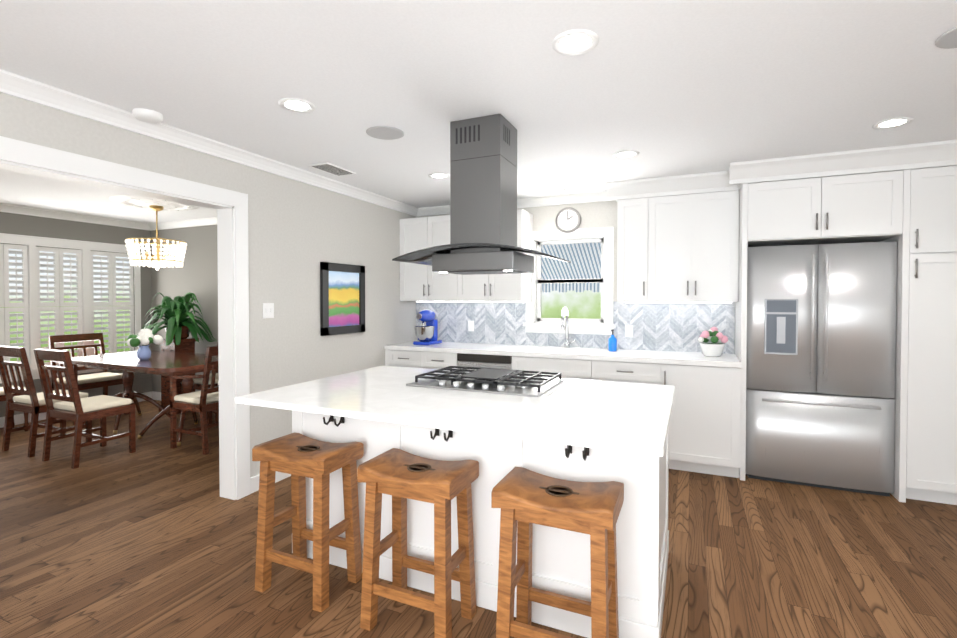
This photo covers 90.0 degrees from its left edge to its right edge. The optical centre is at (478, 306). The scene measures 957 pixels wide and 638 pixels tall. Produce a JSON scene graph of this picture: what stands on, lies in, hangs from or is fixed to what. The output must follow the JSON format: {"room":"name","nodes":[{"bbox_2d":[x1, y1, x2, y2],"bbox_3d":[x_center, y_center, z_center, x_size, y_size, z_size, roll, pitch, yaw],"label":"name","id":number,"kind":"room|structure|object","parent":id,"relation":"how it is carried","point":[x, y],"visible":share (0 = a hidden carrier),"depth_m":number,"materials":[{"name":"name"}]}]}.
{"room":"kitchen","nodes":[
{"label":"kitchen","id":0,"kind":"room"},
{"bbox_2d":[0,212,151,416],"bbox_3d":[-5.750,0.121,4.029,0.100,2.420,6.050,0,1,24],"label":"wall","id":1,"kind":"structure","parent":0,"point":[19,224],"depth_m":5.98,"materials":[{"name":"grey paint"}]},
{"bbox_2d":[0,233,141,383],"bbox_3d":[-5.517,0.031,4.487,0.150,1.625,4.460,0,1,24],"label":"window","id":2,"kind":"structure","parent":1,"relation":"in","point":[31,243],"depth_m":5.79,"materials":[{"name":"white wood"}]},
{"bbox_2d":[0,244,133,370],"bbox_3d":[-4.957,0.004,5.737,0.060,1.390,1.532,0,1,24],"label":"window shutters","id":3,"kind":"object","parent":2,"relation":"attached to","point":[111,305],"visible":0.92,"depth_m":5.69,"materials":[{"name":"white wood"}]},
{"bbox_2d":[0,203,147,229],"bbox_3d":[-5.683,-1.047,3.953,0.068,0.082,5.800,0,1,24],"label":"crown molding","id":4,"kind":"structure","parent":1,"relation":"attached to","point":[8,208],"depth_m":5.72,"materials":[{"name":"white wood"}]},
{"bbox_2d":[0,391,151,427],"bbox_3d":[-5.707,1.277,4.001,0.015,0.110,5.800,0,1,24],"label":"baseboard","id":5,"kind":"structure","parent":1,"relation":"attached to","point":[19,418],"depth_m":5.36,"materials":[{"name":"white"}]},
{"bbox_2d":[151,225,218,391],"bbox_3d":[-2.809,0.090,5.948,3.910,2.420,0.150,0,1,24],"label":"wall","id":6,"kind":"structure","parent":0,"point":[196,274],"depth_m":6.26,"materials":[{"name":"grey paint"}]},
{"bbox_2d":[152,391,160,400],"bbox_3d":[-2.783,1.247,5.866,3.780,0.110,0.015,0,1,24],"label":"baseboard","id":7,"kind":"structure","parent":6,"relation":"attached to","point":[155,395],"depth_m":6.59,"materials":[{"name":"white"}]},
{"bbox_2d":[148,217,216,230],"bbox_3d":[-2.808,-1.077,5.810,3.630,0.082,0.068,0,1,24],"label":"crown molding","id":8,"kind":"structure","parent":6,"relation":"attached to","point":[212,220],"depth_m":6.27,"materials":[{"name":"white wood"}]},
{"bbox_2d":[0,93,415,477],"bbox_3d":[-2.065,0.144,2.646,0.143,2.420,6.320,0,1,24],"label":"wall","id":9,"kind":"structure","parent":0,"point":[298,232],"depth_m":3.72,"materials":[{"name":"paint"}]},
{"bbox_2d":[0,136,249,499],"bbox_3d":[-2.023,0.285,2.739,0.180,2.135,1.530,0,1,24],"label":"door frame","id":10,"kind":"structure","parent":9,"relation":"attached to","point":[229,206],"depth_m":3.31,"materials":[{"name":"white wood"}]},
{"bbox_2d":[0,69,419,216],"bbox_3d":[-1.969,-1.024,2.584,0.068,0.082,6.320,0,1,24],"label":"crown molding","id":11,"kind":"structure","parent":9,"relation":"attached to","point":[18,86],"depth_m":2.85,"materials":[{"name":"white wood"}]},
{"bbox_2d":[263,303,273,318],"bbox_3d":[-1.566,0.031,3.571,0.010,0.115,0.100,0,1,24],"label":"switch plate","id":12,"kind":"object","parent":9,"relation":"attached to","point":[268,310],"visible":1,"depth_m":3.57,"materials":[{"name":"white plastic"}]},
{"bbox_2d":[250,471,290,493],"bbox_3d":[-1.296,1.274,4.199,0.015,0.110,1.690,0,1,24],"label":"baseboard","id":13,"kind":"structure","parent":9,"relation":"attached to","point":[254,480],"depth_m":3.48,"materials":[{"name":"white"}]},
{"bbox_2d":[320,262,364,335],"bbox_3d":[-1.217,-0.069,4.331,0.030,0.630,0.575,0,1,24],"label":"painting","id":14,"kind":"object","parent":9,"relation":"attached to","point":[342,298],"visible":0.98,"depth_m":4.30,"materials":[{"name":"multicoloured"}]},
{"bbox_2d":[0,400,956,637],"bbox_3d":[-1.396,1.408,2.396,9.400,0.100,6.570,0,1,24],"label":"floor","id":15,"kind":"structure","parent":0,"point":[154,535],"depth_m":2.55,"materials":[{"name":"brown wood"}]},
{"bbox_2d":[0,385,28,431],"bbox_3d":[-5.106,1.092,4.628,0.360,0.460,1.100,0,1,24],"label":"dining chair","id":16,"kind":"object","parent":15,"relation":"on","point":[3,398],"visible":0.35,"depth_m":5.03,"materials":[{"name":"brown wood"}]},
{"bbox_2d":[0,345,91,457],"bbox_3d":[-4.073,0.839,4.487,0.480,0.974,0.531,0,1,24],"label":"dining chair","id":17,"kind":"object","parent":15,"relation":"on","point":[30,400],"visible":0.73,"depth_m":4.32,"materials":[{"name":"brown wood"}]},
{"bbox_2d":[34,349,135,468],"bbox_3d":[-3.452,0.843,4.210,0.480,0.974,0.531,0,1,24],"label":"dining chair","id":18,"kind":"object","parent":15,"relation":"on","point":[74,407],"visible":1,"depth_m":4.09,"materials":[{"name":"brown wood"}]},
{"bbox_2d":[48,333,128,424],"bbox_3d":[-4.593,0.820,5.643,0.531,0.974,0.568,0,1,24],"label":"dining chair","id":19,"kind":"object","parent":15,"relation":"on","point":[104,379],"visible":0.44,"depth_m":5.62,"materials":[{"name":"brown wood"}]},
{"bbox_2d":[63,350,218,445],"bbox_3d":[-3.455,0.933,5.138,1.860,0.760,0.960,0,1,24],"label":"dining table","id":20,"kind":"object","parent":15,"relation":"on","point":[163,363],"visible":0.58,"depth_m":4.93,"materials":[{"name":"brown wood"}]},
{"bbox_2d":[127,329,162,359],"bbox_3d":[-3.477,0.392,4.979,0.292,0.325,0.326,0,1,24],"label":"vase","id":21,"kind":"object","parent":20,"relation":"on","point":[143,339],"visible":1,"depth_m":4.93,"materials":[{"name":"blue"}]},
{"bbox_2d":[159,338,198,413],"bbox_3d":[-3.743,0.850,5.966,0.320,0.900,0.320,0,1,24],"label":"plant stand","id":22,"kind":"object","parent":15,"relation":"on","point":[186,345],"visible":0.35,"depth_m":5.86,"materials":[{"name":"brown wood"}]},
{"bbox_2d":[125,292,216,344],"bbox_3d":[-3.837,0.135,5.870,0.903,0.627,0.810,0,1,24],"label":"fern plant","id":23,"kind":"object","parent":22,"relation":"on","point":[179,325],"visible":0.96,"depth_m":5.84,"materials":[{"name":"green plant"}]},
{"bbox_2d":[170,345,218,454],"bbox_3d":[-2.523,0.836,4.612,0.531,0.974,0.568,0,1,24],"label":"dining chair","id":24,"kind":"object","parent":15,"relation":"on","point":[204,400],"visible":0.5,"depth_m":4.37,"materials":[{"name":"brown wood"}]},
{"bbox_2d":[180,344,218,423],"bbox_3d":[-3.099,0.820,5.641,0.480,0.974,0.531,0,1,24],"label":"dining chair","id":25,"kind":"object","parent":15,"relation":"on","point":[197,383],"visible":0.1,"depth_m":5.39,"materials":[{"name":"brown wood"}]},
{"bbox_2d":[215,381,218,425],"bbox_3d":[-2.570,0.824,5.405,0.480,0.974,0.531,0,1,24],"label":"dining chair","id":26,"kind":"object","parent":15,"relation":"on","point":[216,418],"visible":0.02,"depth_m":5.26,"materials":[{"name":"brown wood"}]},
{"bbox_2d":[252,432,363,611],"bbox_3d":[-0.827,1.015,2.338,0.440,0.691,0.290,0,1,24],"label":"stool","id":27,"kind":"object","parent":15,"relation":"on","point":[299,457],"visible":1,"depth_m":2.29,"materials":[{"name":"brown wood"}]},
{"bbox_2d":[357,448,478,637],"bbox_3d":[-0.256,1.020,2.073,0.440,0.691,0.290,0,1,24],"label":"stool","id":28,"kind":"object","parent":15,"relation":"on","point":[400,476],"visible":1,"depth_m":2.02,"materials":[{"name":"brown wood"}]},
{"bbox_2d":[384,348,455,368],"bbox_3d":[-0.461,0.877,5.060,0.829,0.875,0.619,0,1,24],"label":"base cabinet","id":29,"kind":"object","parent":15,"relation":"on","point":[398,357],"depth_m":4.78,"materials":[{"name":"white wood"}]},
{"bbox_2d":[292,410,670,637],"bbox_3d":[0.004,0.912,2.606,1.888,0.885,0.941,0,1,24],"label":"kitchen island","id":30,"kind":"object","parent":15,"relation":"on","point":[561,558],"depth_m":2.09,"materials":[{"name":"white wood"}]},
{"bbox_2d":[234,366,673,457],"bbox_3d":[-0.051,0.456,2.499,1.960,0.030,1.220,0,1,24],"label":"island countertop","id":31,"kind":"structure","parent":30,"relation":"on","point":[616,417],"depth_m":2.14,"materials":[{"name":"white stone"}]},
{"bbox_2d":[406,366,565,397],"bbox_3d":[0.052,0.411,2.731,0.760,0.052,0.530,0,1,24],"label":"cooktop","id":32,"kind":"object","parent":31,"relation":"in","point":[484,380],"depth_m":2.64,"materials":[{"name":"silver metal"}]},
{"bbox_2d":[456,352,519,372],"bbox_3d":[0.173,0.881,4.778,0.680,0.875,0.619,0,1,24],"label":"base cabinet","id":33,"kind":"object","parent":15,"relation":"on","point":[496,360],"depth_m":4.47,"materials":[{"name":"white wood"}]},
{"bbox_2d":[457,353,511,369],"bbox_3d":[0.042,0.836,4.484,0.550,0.767,0.068,0,1,24],"label":"dishwasher","id":34,"kind":"object","parent":33,"relation":"in","point":[480,360],"depth_m":4.48,"materials":[{"name":"silver metal"}]},
{"bbox_2d":[520,348,591,379],"bbox_3d":[0.758,0.886,4.518,0.726,0.875,0.619,0,1,24],"label":"base cabinet","id":35,"kind":"object","parent":15,"relation":"on","point":[574,367],"depth_m":4.20,"materials":[{"name":"white wood"}]},
{"bbox_2d":[491,467,623,637],"bbox_3d":[0.306,1.024,1.823,0.440,0.691,0.290,0,1,24],"label":"stool","id":36,"kind":"object","parent":15,"relation":"on","point":[524,499],"visible":1,"depth_m":1.77,"materials":[{"name":"brown wood"}]},
{"bbox_2d":[592,360,671,468],"bbox_3d":[1.343,0.890,4.257,0.675,0.875,0.619,0,1,24],"label":"base cabinet","id":37,"kind":"object","parent":15,"relation":"on","point":[659,372],"depth_m":3.93,"materials":[{"name":"white wood"}]},
{"bbox_2d":[672,364,743,480],"bbox_3d":[1.856,0.894,4.029,0.567,0.875,0.619,0,1,24],"label":"base cabinet","id":38,"kind":"object","parent":15,"relation":"on","point":[708,405],"depth_m":3.73,"materials":[{"name":"white wood"}]},
{"bbox_2d":[384,340,739,363],"bbox_3d":[0.636,0.465,4.561,3.234,0.115,0.628,0,1,24],"label":"countertop","id":39,"kind":"structure","parent":38,"relation":"on","point":[446,345],"depth_m":4.32,"materials":[{"name":"white stone"}]},
{"bbox_2d":[413,309,441,344],"bbox_3d":[-0.547,0.215,5.069,0.216,0.368,0.320,0,1,24],"label":"stand mixer","id":40,"kind":"object","parent":39,"relation":"on","point":[427,334],"visible":1,"depth_m":4.98,"materials":[{"name":"blue metal"}]},
{"bbox_2d":[561,307,575,347],"bbox_3d":[0.869,0.207,4.632,0.112,0.398,0.215,0,1,24],"label":"faucet","id":41,"kind":"object","parent":39,"relation":"on","point":[564,310],"depth_m":4.70,"materials":[{"name":"silver metal"}]},
{"bbox_2d":[608,329,616,350],"bbox_3d":[1.233,0.310,4.397,0.074,0.198,0.077,0,1,24],"label":"soap bottle","id":42,"kind":"object","parent":39,"relation":"on","point":[612,343],"visible":1,"depth_m":4.37,"materials":[{"name":"blue plastic"}]},
{"bbox_2d":[698,327,727,356],"bbox_3d":[1.969,0.293,4.021,0.228,0.245,0.204,0,1,24],"label":"flower pot","id":43,"kind":"object","parent":39,"relation":"on","point":[714,347],"visible":1,"depth_m":3.96,"materials":[{"name":"white ceramic"}]},
{"bbox_2d":[745,242,896,496],"bbox_3d":[2.581,0.436,3.715,0.914,1.800,0.556,0,1,24],"label":"fridge","id":44,"kind":"object","parent":15,"relation":"on","point":[820,363],"visible":0.96,"depth_m":3.50,"materials":[{"name":"grey metal"}]},
{"bbox_2d":[884,140,956,504],"bbox_3d":[3.283,0.132,3.409,0.599,2.418,0.567,0,1,24],"label":"tall cabinet","id":45,"kind":"object","parent":15,"relation":"on","point":[925,438],"depth_m":3.22,"materials":[{"name":"white wood"}]},
{"bbox_2d":[0,0,956,223],"bbox_3d":[-1.396,-1.112,2.354,9.400,0.100,6.570,0,1,24],"label":"ceiling","id":46,"kind":"structure","parent":0,"point":[665,88],"depth_m":2.22,"materials":[{"name":"paint"}]},
{"bbox_2d":[132,108,162,122],"bbox_3d":[-1.823,-1.048,2.639,0.140,0.035,0.140,0,1,24],"label":"smoke detector","id":47,"kind":"object","parent":46,"relation":"attached to","point":[147,115],"visible":0.98,"depth_m":2.60,"materials":[{"name":"white plastic"}]},
{"bbox_2d":[109,195,198,269],"bbox_3d":[-3.447,-0.746,5.130,0.800,0.720,0.800,0,1,24],"label":"chandelier","id":48,"kind":"object","parent":46,"relation":"hanging from","point":[149,203],"visible":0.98,"depth_m":5.05,"materials":[{"name":"white glass"}]},
{"bbox_2d":[278,98,314,112],"bbox_3d":[-0.958,-1.060,2.527,0.184,0.006,0.184,0,1,24],"label":"recessed light","id":49,"kind":"object","parent":46,"relation":"in","point":[296,105],"visible":1,"depth_m":2.53,"materials":[{"name":"white plastic"}]},
{"bbox_2d":[308,162,355,175],"bbox_3d":[-1.148,-1.079,3.772,0.180,0.010,0.340,0,1,24],"label":"ceiling vent","id":50,"kind":"object","parent":46,"relation":"in","point":[327,167],"visible":1,"depth_m":3.75,"materials":[{"name":"white metal"}]},
{"bbox_2d":[366,126,403,139],"bbox_3d":[-0.574,-1.067,2.947,0.230,0.006,0.230,0,1,24],"label":"ceiling speaker","id":51,"kind":"object","parent":46,"relation":"attached to","point":[385,132],"visible":1,"depth_m":2.93,"materials":[{"name":"grey plastic"}]},
{"bbox_2d":[428,173,449,178],"bbox_3d":[-0.325,-1.084,3.974,0.184,0.006,0.184,0,1,24],"label":"recessed light","id":52,"kind":"object","parent":46,"relation":"in","point":[439,175],"visible":0.96,"depth_m":3.96,"materials":[{"name":"white plastic"}]},
{"bbox_2d":[392,114,570,274],"bbox_3d":[0.036,-0.632,2.836,0.900,0.870,0.600,0,1,24],"label":"range hood","id":53,"kind":"object","parent":46,"relation":"hanging from","point":[483,194],"visible":1,"depth_m":2.71,"materials":[{"name":"silver metal"}]},
{"bbox_2d":[552,29,598,54],"bbox_3d":[0.386,-1.050,1.907,0.184,0.006,0.184,0,1,24],"label":"recessed light","id":54,"kind":"object","parent":46,"relation":"in","point":[577,42],"visible":1,"depth_m":1.90,"materials":[{"name":"white plastic"}]},
{"bbox_2d":[613,150,639,158],"bbox_3d":[1.045,-1.074,3.387,0.184,0.006,0.184,0,1,24],"label":"recessed light","id":55,"kind":"object","parent":46,"relation":"in","point":[626,154],"visible":0.98,"depth_m":3.39,"materials":[{"name":"white plastic"}]},
{"bbox_2d":[872,117,913,128],"bbox_3d":[2.406,-1.065,2.781,0.184,0.006,0.184,0,1,24],"label":"recessed light","id":56,"kind":"object","parent":46,"relation":"in","point":[893,123],"visible":0.98,"depth_m":2.78,"materials":[{"name":"white plastic"}]},
{"bbox_2d":[935,27,956,48],"bbox_3d":[1.907,-1.049,1.832,0.230,0.006,0.230,0,1,24],"label":"ceiling speaker","id":57,"kind":"object","parent":46,"relation":"attached to","point":[947,40],"visible":1,"depth_m":1.88,"materials":[{"name":"grey plastic"}]},
{"bbox_2d":[416,200,616,334],"bbox_3d":[1.696,0.113,4.512,5.490,2.420,0.150,0,1,24],"label":"wall","id":58,"kind":"structure","parent":0,"point":[598,214],"depth_m":4.69,"materials":[{"name":"paint"}]},
{"bbox_2d":[400,215,463,303],"bbox_3d":[-0.438,-0.503,5.177,0.757,0.890,0.347,0,1,24],"label":"upper cabinet","id":59,"kind":"object","parent":58,"relation":"attached to","point":[420,284],"depth_m":5.04,"materials":[{"name":"white wood"}]},
{"bbox_2d":[464,209,532,303],"bbox_3d":[0.144,-0.499,4.918,0.757,0.890,0.347,0,1,24],"label":"upper cabinet","id":60,"kind":"object","parent":58,"relation":"attached to","point":[478,288],"depth_m":4.73,"materials":[{"name":"white wood"}]},
{"bbox_2d":[420,191,606,215],"bbox_3d":[0.303,-1.064,4.994,2.118,0.082,0.068,0,1,24],"label":"crown molding","id":61,"kind":"structure","parent":58,"relation":"attached to","point":[592,196],"depth_m":4.81,"materials":[{"name":"white wood"}]},
{"bbox_2d":[555,207,580,232],"bbox_3d":[0.890,-0.856,4.752,0.256,0.256,0.034,0,1,24],"label":"wall clock","id":62,"kind":"object","parent":58,"relation":"attached to","point":[568,220],"visible":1,"depth_m":4.74,"materials":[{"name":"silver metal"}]},
{"bbox_2d":[523,227,614,334],"bbox_3d":[0.918,-0.249,4.825,0.920,1.035,0.200,0,1,24],"label":"window","id":63,"kind":"structure","parent":58,"relation":"in","point":[580,287],"depth_m":4.82,"materials":[{"name":"white wood"}]},
{"bbox_2d":[416,301,734,353],"bbox_3d":[0.762,0.176,4.839,3.235,0.455,0.010,0,1,24],"label":"backsplash","id":64,"kind":"structure","parent":58,"relation":"attached to","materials":[{"name":"tile"}]},
{"bbox_2d":[616,178,655,303],"bbox_3d":[1.445,-0.568,4.337,0.320,1.048,0.347,0,1,24],"label":"upper cabinet","id":65,"kind":"object","parent":58,"relation":"attached to","point":[636,199],"depth_m":4.18,"materials":[{"name":"white wood"}]},
{"bbox_2d":[656,168,739,303],"bbox_3d":[1.826,-0.565,4.167,0.753,1.048,0.347,0,1,24],"label":"upper cabinet","id":66,"kind":"object","parent":58,"relation":"attached to","point":[684,242],"depth_m":3.98,"materials":[{"name":"white wood"}]},
{"bbox_2d":[740,145,907,251],"bbox_3d":[2.586,-0.790,3.705,0.928,0.583,0.567,0,1,24],"label":"upper cabinet","id":67,"kind":"object","parent":58,"relation":"attached to","point":[862,196],"depth_m":3.43,"materials":[{"name":"white wood"}]},
{"label":"outside","id":68,"kind":"structure","parent":0,"visible":0},
{"bbox_2d":[0,249,129,361],"bbox_3d":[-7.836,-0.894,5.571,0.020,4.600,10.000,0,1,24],"label":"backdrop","id":69,"kind":"structure","parent":68,"point":[65,316],"depth_m":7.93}
]}

